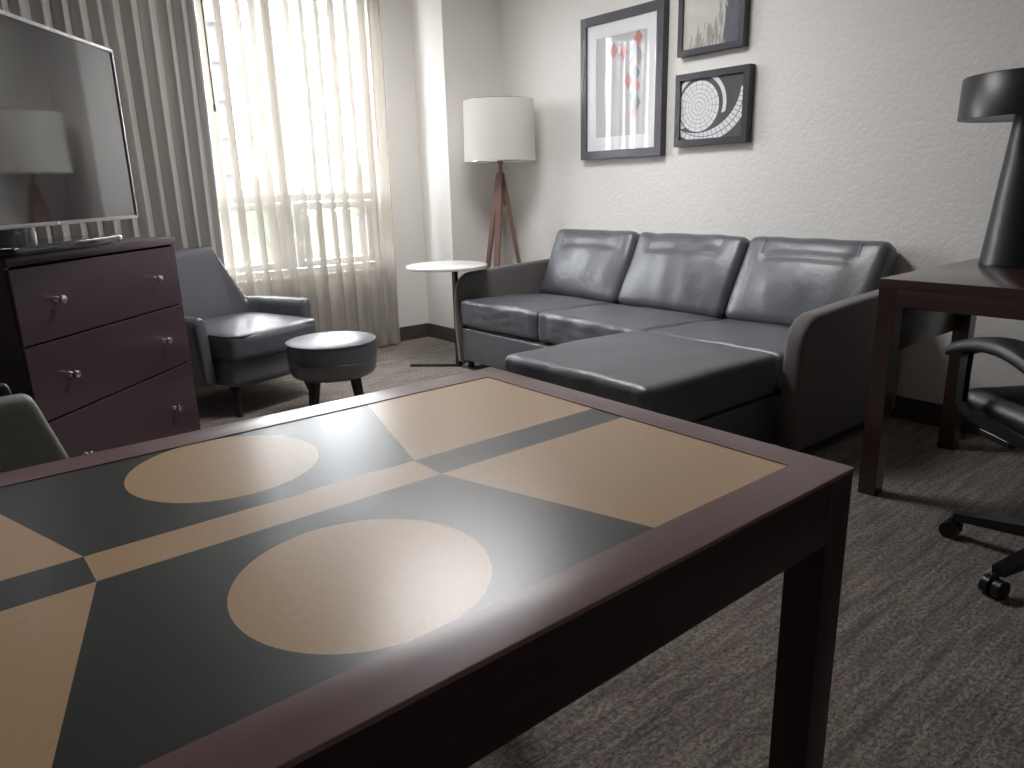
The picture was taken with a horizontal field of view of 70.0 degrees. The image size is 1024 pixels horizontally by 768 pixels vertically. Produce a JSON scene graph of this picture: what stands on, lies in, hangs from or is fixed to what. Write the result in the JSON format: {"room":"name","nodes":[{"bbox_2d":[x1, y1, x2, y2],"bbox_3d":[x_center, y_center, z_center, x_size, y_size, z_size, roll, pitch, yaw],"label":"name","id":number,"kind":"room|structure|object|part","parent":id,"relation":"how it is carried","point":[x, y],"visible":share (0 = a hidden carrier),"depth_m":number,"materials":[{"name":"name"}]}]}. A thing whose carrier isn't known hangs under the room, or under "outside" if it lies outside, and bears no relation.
{"room":"hotel room","nodes":[
{"label":"hotel room","id":0,"kind":"room"},
{"bbox_2d":[0,0,224,266],"bbox_3d":[-2.302,-1.161,3.834,1.446,2.545,0.112,-13,19,-37],"label":"curtain","id":1,"kind":"object","parent":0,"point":[154,44],"visible":0.27,"depth_m":4.04,"materials":[{"name":"fabric"}]},
{"bbox_2d":[379,0,428,326],"bbox_3d":[-2.950,-1.122,3.665,6.700,2.620,0.180,-13,19,-37],"label":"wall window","id":2,"kind":"structure","parent":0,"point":[396,19],"depth_m":5.26,"materials":[{"name":"white paint"}]},
{"bbox_2d":[194,0,400,345],"bbox_3d":[-1.372,-1.419,4.683,1.334,2.540,0.116,-13,19,-37],"label":"sheer curtain","id":3,"kind":"object","parent":2,"relation":"hanging from","point":[295,93],"visible":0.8,"depth_m":4.67,"materials":[{"name":"fabric"}]},
{"bbox_2d":[400,323,428,340],"bbox_3d":[-3.042,0.154,3.775,6.220,0.105,0.014,-13,19,-37],"label":"baseboard","id":4,"kind":"structure","parent":2,"relation":"attached to","point":[420,330],"depth_m":5.57,"materials":[{"name":"brown wood"}]},
{"bbox_2d":[411,0,505,327],"bbox_3d":[-0.371,-1.646,5.345,0.480,2.620,0.370,-13,19,-37],"label":"wall column","id":5,"kind":"structure","parent":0,"point":[456,48],"depth_m":5.14,"materials":[{"name":"white paint"}]},
{"bbox_2d":[428,323,454,342],"bbox_3d":[-0.336,-0.429,5.659,0.494,0.105,0.370,-13,19,-37],"label":"baseboard","id":6,"kind":"structure","parent":5,"relation":"attached to","point":[435,331],"depth_m":5.51,"materials":[{"name":"brown wood"}]},
{"bbox_2d":[194,337,1023,767],"bbox_3d":[-0.659,0.855,1.348,7.100,0.100,7.340,-13,19,-37],"label":"floor","id":7,"kind":"structure","parent":0,"point":[928,672],"depth_m":1.77,"materials":[{"name":"carpet"}]},
{"bbox_2d":[0,383,68,472],"bbox_3d":[-0.851,0.453,1.141,0.515,0.796,0.492,-13,19,-37],"label":"dining chair","id":8,"kind":"object","parent":7,"relation":"on","point":[27,439],"visible":0.19,"depth_m":1.26,"materials":[{"name":"plastic"}]},
{"bbox_3d":[-1.001,0.217,1.247,0.425,0.390,0.055,-13,19,-37],"label":"frame","id":9,"kind":"part","parent":8,"relation":"part of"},
{"bbox_2d":[0,236,200,457],"bbox_3d":[-1.668,-0.044,2.770,0.500,0.942,0.907,0,15,7],"label":"dresser","id":10,"kind":"object","parent":7,"relation":"on","point":[96,337],"visible":0.75,"depth_m":2.62,"materials":[{"name":"brown wood"}]},
{"bbox_3d":[-1.476,-0.277,2.396,0.034,0.029,0.029,0,15,7],"label":"knob","id":11,"kind":"part","parent":10,"relation":"part of","materials":[{"name":"silver metal"}]},
{"bbox_2d":[0,9,138,258],"bbox_3d":[-1.562,-0.819,2.425,0.219,0.728,1.180,-2,15,-1],"label":"television","id":12,"kind":"object","parent":10,"relation":"on","point":[64,155],"visible":1,"depth_m":2.50,"materials":[{"name":"black plastic"}]},
{"bbox_3d":[-1.470,-0.033,2.462,0.034,0.029,0.029,0,15,7],"label":"knob","id":13,"kind":"part","parent":10,"relation":"part of","materials":[{"name":"silver metal"}]},
{"bbox_3d":[-1.653,-0.346,2.686,0.386,0.238,0.897,0,15,7],"label":"drawer","id":14,"kind":"part","parent":10,"relation":"part of","materials":[{"name":"brown wood"}]},
{"bbox_3d":[-1.646,-0.107,2.751,0.386,0.246,0.897,0,15,7],"label":"drawer","id":15,"kind":"part","parent":10,"relation":"part of","materials":[{"name":"brown wood"}]},
{"bbox_3d":[-1.639,0.172,2.826,0.386,0.319,0.897,0,15,7],"label":"drawer","id":16,"kind":"part","parent":10,"relation":"part of","materials":[{"name":"brown wood"}]},
{"bbox_3d":[-1.413,-0.422,2.923,0.034,0.029,0.029,0,15,7],"label":"knob","id":17,"kind":"part","parent":10,"relation":"part of","materials":[{"name":"silver metal"}]},
{"bbox_3d":[-1.406,-0.178,2.989,0.034,0.029,0.029,0,15,7],"label":"knob","id":18,"kind":"part","parent":10,"relation":"part of","materials":[{"name":"silver metal"}]},
{"bbox_3d":[-1.399,0.101,3.065,0.034,0.029,0.029,0,15,7],"label":"knob","id":19,"kind":"part","parent":10,"relation":"part of","materials":[{"name":"silver metal"}]},
{"bbox_2d":[175,246,316,417],"bbox_3d":[-1.524,-0.315,4.001,0.800,0.823,0.759,8,18,31],"label":"armchair","id":20,"kind":"object","parent":7,"relation":"on","point":[236,340],"visible":0.72,"depth_m":3.86,"materials":[{"name":"leather"}]},
{"bbox_3d":[-1.408,0.077,3.759,0.047,0.187,0.096,-15,20,-40],"label":"leg","id":21,"kind":"part","parent":20,"relation":"part of","materials":[{"name":"brown wood"}]},
{"bbox_3d":[-1.468,-0.150,4.012,0.610,0.168,0.585,8,18,31],"label":"seat","id":22,"kind":"part","parent":20,"relation":"part of","materials":[{"name":"leather"}]},
{"bbox_2d":[203,312,316,361],"bbox_3d":[-1.455,-0.274,3.968,0.640,0.153,0.590,8,18,31],"label":"seat cushion","id":23,"kind":"object","parent":20,"relation":"on","point":[232,336],"depth_m":3.77,"materials":[{"name":"leather"}]},
{"bbox_2d":[285,331,376,405],"bbox_3d":[-0.889,-0.032,3.670,0.438,0.414,0.438,-6,16,-17],"label":"ottoman","id":24,"kind":"object","parent":7,"relation":"on","point":[316,359],"visible":0.98,"depth_m":3.49,"materials":[{"name":"leather"}]},
{"bbox_3d":[-1.021,0.041,3.758,0.077,0.233,0.049,2,16,12],"label":"leg","id":25,"kind":"part","parent":24,"relation":"part of","materials":[{"name":"brown wood"}]},
{"bbox_3d":[-0.959,0.091,3.569,0.049,0.233,0.077,12,20,41],"label":"leg","id":26,"kind":"part","parent":24,"relation":"part of","materials":[{"name":"brown wood"}]},
{"bbox_2d":[287,331,373,348],"bbox_3d":[-0.894,-0.223,3.619,0.417,0.018,0.417,-6,16,-17],"label":"cushion","id":27,"kind":"object","parent":24,"relation":"on","point":[331,339],"depth_m":3.55,"materials":[{"name":"leather"}]},
{"bbox_3d":[-0.753,0.069,3.630,0.077,0.233,0.049,2,16,12],"label":"leg","id":28,"kind":"part","parent":24,"relation":"part of","materials":[{"name":"brown wood"}]},
{"bbox_2d":[0,367,854,767],"bbox_3d":[-0.260,0.509,0.957,1.211,0.750,0.764,-13,19,-37],"label":"dining table","id":29,"kind":"object","parent":7,"relation":"on","point":[425,574],"visible":1,"depth_m":0.75,"materials":[{"name":"brown wood"}]},
{"bbox_3d":[0.410,0.471,1.042,0.055,0.745,0.055,-13,19,-37],"label":"leg","id":30,"kind":"part","parent":29,"relation":"part of","materials":[{"name":"brown wood"}]},
{"bbox_2d":[406,261,486,366],"bbox_3d":[-0.397,-0.427,4.620,0.504,0.648,0.504,-13,19,-37],"label":"side table","id":31,"kind":"object","parent":7,"relation":"on","point":[454,267],"visible":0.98,"depth_m":4.55,"materials":[{"name":"white laminate"}]},
{"bbox_3d":[-0.349,-0.425,4.628,0.022,0.621,0.038,-13,19,-37],"label":"post","id":32,"kind":"part","parent":31,"relation":"part of","materials":[{"name":"black metal"}]},
{"bbox_2d":[463,96,535,268],"bbox_3d":[-0.069,-1.072,5.044,0.485,1.658,0.485,-13,19,-37],"label":"floor lamp","id":33,"kind":"object","parent":7,"relation":"on","point":[497,129],"visible":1,"depth_m":4.71,"materials":[{"name":"fabric"}]},
{"bbox_3d":[-0.166,-0.858,5.149,0.227,1.194,0.040,5,17,24],"label":"leg","id":34,"kind":"part","parent":33,"relation":"part of","materials":[{"name":"brown wood"}]},
{"bbox_3d":[-0.102,-0.820,5.003,0.040,1.194,0.227,4,16,20],"label":"leg","id":35,"kind":"part","parent":33,"relation":"part of","materials":[{"name":"brown wood"}]},
{"bbox_3d":[-0.085,-1.684,4.878,0.482,0.387,0.482,-13,19,-37],"label":"lamp shade","id":36,"kind":"part","parent":33,"relation":"part of","materials":[{"name":"fabric"}]},
{"bbox_2d":[497,161,503,172],"bbox_3d":[-0.084,-1.632,4.892,0.044,0.445,0.044,-13,19,-37],"label":"socket","id":37,"kind":"object","parent":33,"relation":"attached to","point":[499,162],"depth_m":4.93,"materials":[{"name":"brown wood"}]},
{"bbox_3d":[0.048,-0.846,5.084,0.227,1.194,0.040,1,15,10],"label":"leg","id":38,"kind":"part","parent":33,"relation":"part of","materials":[{"name":"brown wood"}]},
{"bbox_2d":[454,229,901,452],"bbox_3d":[0.411,-0.296,3.713,1.719,0.828,2.325,-13,19,-37],"label":"sofa","id":39,"kind":"object","parent":7,"relation":"on","point":[765,339],"visible":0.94,"depth_m":3.40,"materials":[{"name":"grey leather"}]},
{"bbox_3d":[-0.002,-0.506,4.826,0.900,0.583,0.053,-13,19,-37],"label":"arm","id":40,"kind":"part","parent":39,"relation":"part of","materials":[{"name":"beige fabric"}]},
{"bbox_3d":[0.156,-0.118,4.050,0.015,0.202,1.446,-13,19,-37],"label":"panel","id":41,"kind":"part","parent":39,"relation":"part of","materials":[{"name":"grey leather"}]},
{"bbox_2d":[461,293,614,339],"bbox_3d":[0.162,-0.437,4.475,0.689,0.183,0.697,-11,18,-38],"label":"seat cushion","id":42,"kind":"object","parent":39,"relation":"on","point":[510,316],"depth_m":4.33,"materials":[{"name":"grey leather"}]},
{"bbox_2d":[540,229,639,303],"bbox_3d":[0.492,-0.758,4.663,0.183,0.457,0.715,17,-1,-41],"label":"cushion","id":43,"kind":"object","parent":39,"relation":"on","point":[591,265],"depth_m":4.55,"materials":[{"name":"grey leather"}]},
{"bbox_2d":[538,304,720,344],"bbox_3d":[0.622,-0.302,3.927,0.692,0.185,0.740,-11,18,-38],"label":"seat cushion","id":44,"kind":"object","parent":39,"relation":"on","point":[555,327],"depth_m":3.83,"materials":[{"name":"grey leather"}]},
{"bbox_2d":[505,330,776,421],"bbox_3d":[0.506,-0.046,2.920,0.810,0.194,0.747,-13,19,-37],"label":"cushion","id":45,"kind":"object","parent":39,"relation":"on","point":[690,380],"depth_m":2.71,"materials":[{"name":"grey leather"}]},
{"bbox_2d":[618,232,749,319],"bbox_3d":[0.952,-0.623,4.117,0.183,0.457,0.761,17,-1,-41],"label":"cushion","id":46,"kind":"object","parent":39,"relation":"on","point":[689,274],"depth_m":4.02,"materials":[{"name":"grey leather"}]},
{"bbox_2d":[647,319,789,391],"bbox_3d":[1.101,-0.165,3.376,0.691,0.183,0.725,-11,18,-38],"label":"seat cushion","id":47,"kind":"object","parent":39,"relation":"on","point":[763,335],"depth_m":3.27,"materials":[{"name":"grey leather"}]},
{"bbox_2d":[726,236,896,326],"bbox_3d":[1.422,-0.485,3.560,0.184,0.459,0.747,17,-1,-41],"label":"cushion","id":48,"kind":"object","parent":39,"relation":"on","point":[772,281],"depth_m":3.51,"materials":[{"name":"grey leather"}]},
{"bbox_3d":[1.429,-0.085,3.130,0.900,0.583,0.080,-13,19,-37],"label":"arm","id":49,"kind":"part","parent":39,"relation":"part of","materials":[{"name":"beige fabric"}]},
{"bbox_2d":[858,257,1023,496],"bbox_3d":[2.151,0.098,2.185,0.900,0.777,1.750,-13,19,-37],"label":"desk","id":50,"kind":"object","parent":7,"relation":"on","point":[913,307],"visible":0.92,"depth_m":2.53,"materials":[{"name":"brown wood"}]},
{"bbox_3d":[1.293,0.034,2.568,0.061,0.745,0.060,-13,19,-37],"label":"leg","id":51,"kind":"part","parent":50,"relation":"part of","materials":[{"name":"brown wood"}]},
{"bbox_3d":[1.549,-0.280,2.723,0.638,0.233,0.022,-13,19,-37],"label":"rail","id":52,"kind":"part","parent":50,"relation":"part of","materials":[{"name":"brown wood"}]},
{"bbox_3d":[1.825,-0.094,2.985,0.061,0.745,0.060,-13,19,-37],"label":"leg","id":53,"kind":"part","parent":50,"relation":"part of","materials":[{"name":"brown wood"}]},
{"bbox_3d":[1.803,-0.136,1.833,0.021,0.060,1.626,-13,19,-37],"label":"rail","id":54,"kind":"part","parent":50,"relation":"part of","materials":[{"name":"brown wood"}]},
{"bbox_2d":[957,67,1023,267],"bbox_3d":[1.871,-0.768,2.647,0.494,0.667,0.494,-13,19,-37],"label":"desk lamp","id":55,"kind":"object","parent":50,"relation":"on","point":[995,96],"visible":1,"depth_m":2.62,"materials":[{"name":"black plastic"}]},
{"bbox_3d":[1.865,-1.019,2.580,0.494,0.147,0.494,-13,19,-37],"label":"lamp shade","id":56,"kind":"part","parent":55,"relation":"part of","materials":[{"name":"black metal"}]},
{"bbox_2d":[973,114,1014,119],"bbox_3d":[1.866,-0.963,2.595,0.464,0.024,0.464,-13,19,-37],"label":"diffuser","id":57,"kind":"object","parent":55,"relation":"attached to","point":[975,116],"depth_m":2.70,"materials":[{"name":"white plastic"}]},
{"bbox_3d":[1.873,-0.709,2.663,0.238,0.545,0.238,-13,19,-37],"label":"stem","id":58,"kind":"part","parent":55,"relation":"part of","materials":[{"name":"black metal"}]},
{"bbox_2d":[938,337,1023,599],"bbox_3d":[1.579,0.067,1.948,0.657,0.990,0.635,-2,15,-2],"label":"chair","id":59,"kind":"object","parent":7,"relation":"on","point":[999,411],"visible":1,"depth_m":2.02,"materials":[{"name":"black leather"}]},
{"bbox_3d":[1.302,0.042,1.952,0.016,0.201,0.340,-2,15,-2],"label":"arm","id":60,"kind":"part","parent":59,"relation":"part of","materials":[{"name":"black plastic"}]},
{"bbox_3d":[1.578,0.087,1.980,0.460,0.087,0.460,-2,15,-2],"label":"seat","id":61,"kind":"part","parent":59,"relation":"part of","materials":[{"name":"black leather"}]},
{"bbox_2d":[498,0,1023,403],"bbox_3d":[1.976,-1.085,3.044,0.150,2.620,7.270,-13,19,-37],"label":"wall","id":62,"kind":"structure","parent":0,"point":[856,134],"depth_m":3.50,"materials":[{"name":"paint"}]},
{"bbox_2d":[580,0,669,159],"bbox_3d":[0.653,-1.775,4.356,0.046,0.823,0.651,-13,19,-37],"label":"framed picture","id":63,"kind":"object","parent":62,"relation":"attached to","point":[624,52],"visible":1,"depth_m":4.32,"materials":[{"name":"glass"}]},
{"bbox_2d":[596,28,647,137],"bbox_3d":[0.647,-1.774,4.352,0.002,0.723,0.551,-13,19,-37],"label":"print","id":64,"kind":"object","parent":63,"relation":"attached to","point":[621,53],"depth_m":4.34},
{"bbox_2d":[677,0,749,57],"bbox_3d":[1.044,-1.937,3.808,0.046,0.388,0.414,-13,19,-37],"label":"framed picture","id":65,"kind":"object","parent":62,"relation":"attached to","point":[704,26],"visible":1,"depth_m":3.82,"materials":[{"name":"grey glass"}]},
{"bbox_2d":[683,0,739,49],"bbox_3d":[1.039,-1.935,3.803,0.002,0.328,0.354,-13,19,-37],"label":"print","id":66,"kind":"object","parent":65,"relation":"attached to","point":[707,24],"depth_m":3.82},
{"bbox_2d":[674,63,754,146],"bbox_3d":[1.071,-1.477,3.914,0.046,0.376,0.467,-13,19,-37],"label":"framed picture","id":67,"kind":"object","parent":62,"relation":"attached to","point":[714,106],"visible":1,"depth_m":3.89,"materials":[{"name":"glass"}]},
{"bbox_2d":[680,72,743,139],"bbox_3d":[1.065,-1.476,3.910,0.002,0.308,0.399,-13,19,-37],"label":"print","id":68,"kind":"object","parent":67,"relation":"attached to","point":[711,103],"depth_m":3.90},
{"bbox_2d":[891,395,981,435],"bbox_3d":[2.045,0.173,3.205,0.014,0.105,6.556,-13,19,-37],"label":"baseboard","id":69,"kind":"structure","parent":62,"relation":"attached to","point":[925,412],"depth_m":3.37,"materials":[{"name":"brown wood"}]}
]}

